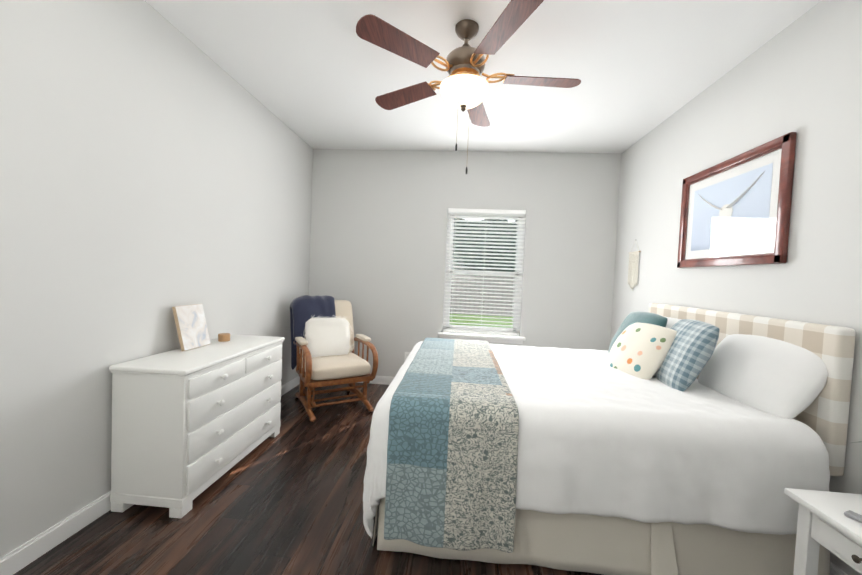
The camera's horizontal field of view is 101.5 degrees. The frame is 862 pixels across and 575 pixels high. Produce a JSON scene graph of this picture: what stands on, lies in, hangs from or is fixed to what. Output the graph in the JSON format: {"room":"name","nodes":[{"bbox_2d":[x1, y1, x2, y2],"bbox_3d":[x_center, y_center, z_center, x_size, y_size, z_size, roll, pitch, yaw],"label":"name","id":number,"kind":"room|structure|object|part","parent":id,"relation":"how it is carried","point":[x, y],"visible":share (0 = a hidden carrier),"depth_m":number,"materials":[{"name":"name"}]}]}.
{"room":"bedroom","nodes":[
{"label":"bedroom","id":0,"kind":"room"},
{"bbox_2d":[0,0,312,557],"bbox_3d":[-1.682,-0.214,2.023,0.120,2.740,4.384,3,2,4],"label":"wall","id":1,"kind":"structure","parent":0,"point":[156,166],"depth_m":1.79,"materials":[{"name":"paint"}]},
{"bbox_2d":[0,376,299,574],"bbox_3d":[-1.672,1.110,2.063,0.014,0.094,4.384,3,2,4],"label":"baseboard","id":2,"kind":"structure","parent":1,"relation":"attached to","point":[14,561],"depth_m":1.60,"materials":[{"name":"white"}]},
{"bbox_2d":[13,383,601,574],"bbox_3d":[0.061,1.286,1.929,3.743,0.100,4.624,3,2,4],"label":"floor","id":3,"kind":"structure","parent":0,"point":[287,499],"depth_m":1.76,"materials":[{"name":"brown wood"}]},
{"bbox_2d":[109,334,284,517],"bbox_3d":[-1.399,0.775,2.304,0.457,0.770,1.018,3,2,4],"label":"dresser","id":4,"kind":"object","parent":3,"relation":"on","point":[189,426],"visible":1,"depth_m":1.85,"materials":[{"name":"white paint"}]},
{"bbox_2d":[172,304,210,350],"bbox_3d":[-1.547,0.247,2.285,0.089,0.276,0.230,3,2,4],"label":"canvas","id":5,"kind":"object","parent":4,"relation":"on","point":[191,326],"visible":0.96,"depth_m":2.26,"materials":[{"name":"beige fabric"}]},
{"bbox_2d":[218,333,229,341],"bbox_3d":[-1.487,0.352,2.535,0.077,0.050,0.077,3,2,4],"label":"box","id":6,"kind":"object","parent":4,"relation":"on","point":[223,337],"visible":1,"depth_m":2.50,"materials":[{"name":"brown wood"}]},
{"bbox_2d":[290,295,377,421],"bbox_3d":[-0.988,0.612,3.508,0.697,1.049,0.882,1,2,-31],"label":"glider chair","id":7,"kind":"object","parent":3,"relation":"on","point":[323,339],"visible":1,"depth_m":3.44,"materials":[{"name":"brown wood"}]},
{"bbox_2d":[290,295,336,369],"bbox_3d":[-1.236,0.451,3.669,0.434,0.759,0.335,1,2,-31],"label":"throw","id":8,"kind":"object","parent":7,"relation":"on","point":[302,308],"depth_m":3.58,"materials":[{"name":"blue fabric"}]},
{"bbox_2d":[306,319,348,355],"bbox_3d":[-1.031,0.494,3.535,0.412,0.361,0.150,1,-18,-31],"label":"fur pillow","id":9,"kind":"object","parent":7,"relation":"on","point":[333,337],"depth_m":3.46,"materials":[{"name":"white fur"}]},
{"bbox_2d":[300,352,370,380],"bbox_3d":[-0.935,0.746,3.426,0.562,0.157,0.582,1,2,-31],"label":"seat cushion","id":10,"kind":"object","parent":7,"relation":"on","point":[348,366],"depth_m":3.24,"materials":[{"name":"beige fabric"}]},
{"bbox_2d":[363,303,855,574],"bbox_3d":[0.807,0.676,2.353,2.153,1.153,1.812,3,2,4],"label":"bed","id":11,"kind":"object","parent":3,"relation":"on","point":[661,439],"visible":1,"depth_m":1.54,"materials":[{"name":"white fabric"}]},
{"bbox_2d":[363,340,830,538],"bbox_3d":[0.711,0.858,2.366,1.977,0.679,1.772,3,2,4],"label":"comforter","id":12,"kind":"object","parent":11,"relation":"on","point":[526,442],"depth_m":1.53,"materials":[{"name":"white fabric"}]},
{"bbox_3d":[1.835,0.472,2.280,0.075,0.653,1.535,3,2,4],"label":"headboard","id":13,"kind":"part","parent":11,"relation":"part of","materials":[{"name":"beige fabric"}]},
{"bbox_2d":[697,331,836,423],"bbox_3d":[1.723,0.438,1.867,0.173,0.432,0.646,33,4,3],"label":"pillow","id":14,"kind":"object","parent":11,"relation":"on","point":[773,376],"depth_m":1.69,"materials":[{"name":"fabric"}]},
{"bbox_2d":[784,488,861,574],"bbox_3d":[1.508,1.037,1.051,0.493,0.580,0.466,3,2,4],"label":"nightstand","id":15,"kind":"object","parent":3,"relation":"on","point":[826,522],"visible":1,"depth_m":1.20,"materials":[{"name":"white paint"}]},
{"bbox_2d":[844,510,861,522],"bbox_3d":[1.375,0.733,1.093,0.035,0.012,0.120,2,2,-20],"label":"remote control","id":16,"kind":"object","parent":15,"relation":"on","point":[853,515],"visible":0.95,"depth_m":1.13,"materials":[{"name":"grey plastic"}]},
{"bbox_2d":[309,149,621,376],"bbox_3d":[0.301,-0.200,4.125,3.503,2.740,0.120,3,2,4],"label":"wall","id":17,"kind":"structure","parent":0,"point":[378,238],"depth_m":4.06,"materials":[{"name":"paint"}]},
{"bbox_2d":[357,376,394,384],"bbox_3d":[0.239,1.123,4.103,3.503,0.094,0.014,3,2,4],"label":"baseboard","id":18,"kind":"structure","parent":17,"relation":"attached to","point":[386,380],"depth_m":4.16,"materials":[{"name":"white"}]},
{"bbox_2d":[438,332,525,343],"bbox_3d":[0.574,0.572,4.061,0.990,0.085,0.135,3,2,4],"label":"window sill","id":19,"kind":"structure","parent":17,"relation":"attached to","point":[494,338],"depth_m":4.02,"materials":[{"name":"white wood"}]},
{"bbox_2d":[442,208,526,335],"bbox_3d":[0.612,-0.190,4.100,0.900,1.438,0.120,3,2,4],"label":"window","id":20,"kind":"structure","parent":17,"relation":"in","point":[484,327],"depth_m":4.11,"materials":[{"name":"white plastic"}]},
{"bbox_2d":[443,208,525,335],"bbox_3d":[0.609,-0.189,4.065,0.876,1.435,0.061,3,2,4],"label":"window blinds","id":21,"kind":"object","parent":20,"relation":"attached to","point":[490,212],"visible":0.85,"depth_m":4.06,"materials":[{"name":"white plastic"}]},
{"bbox_2d":[145,0,820,152],"bbox_3d":[0.182,-1.550,1.833,3.743,0.100,4.624,3,2,4],"label":"ceiling","id":22,"kind":"structure","parent":0,"point":[317,74],"depth_m":2.35,"materials":[{"name":"paint"}]},
{"bbox_2d":[356,0,580,173],"bbox_3d":[0.228,-1.078,2.065,1.269,0.851,1.286,3,2,4],"label":"fan","id":23,"kind":"object","parent":22,"relation":"hanging from","point":[464,86],"visible":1,"depth_m":1.94,"materials":[{"name":"brown wood"}]},
{"bbox_2d":[610,0,861,574],"bbox_3d":[1.926,-0.050,1.739,0.120,2.740,4.384,3,2,4],"label":"wall","id":24,"kind":"structure","parent":0,"point":[801,76],"depth_m":1.88,"materials":[{"name":"paint"}]},
{"bbox_2d":[628,240,640,290],"bbox_3d":[1.998,-0.229,3.472,0.020,0.502,0.220,3,2,4],"label":"macrame hanging","id":25,"kind":"object","parent":24,"relation":"attached to","point":[634,260],"visible":0.98,"depth_m":3.46,"materials":[{"name":"fabric"}]},
{"bbox_2d":[677,132,796,267],"bbox_3d":[1.913,-0.487,2.288,0.046,0.685,0.896,3,2,4],"label":"picture frame","id":26,"kind":"object","parent":24,"relation":"attached to","point":[735,210],"visible":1,"depth_m":2.16,"materials":[{"name":"brown wood"}]},
{"bbox_2d":[830,562,846,574],"bbox_3d":[1.802,1.268,1.789,0.014,0.094,4.384,3,2,4],"label":"baseboard","id":27,"kind":"structure","parent":24,"relation":"attached to","point":[835,570],"depth_m":1.55,"materials":[{"name":"white"}]},
{"label":"outside","id":28,"kind":"structure","parent":0,"visible":0},
{"bbox_2d":[449,217,517,327],"bbox_3d":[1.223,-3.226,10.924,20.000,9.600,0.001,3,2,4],"label":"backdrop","id":29,"kind":"structure","parent":28,"point":[480,301],"depth_m":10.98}
]}

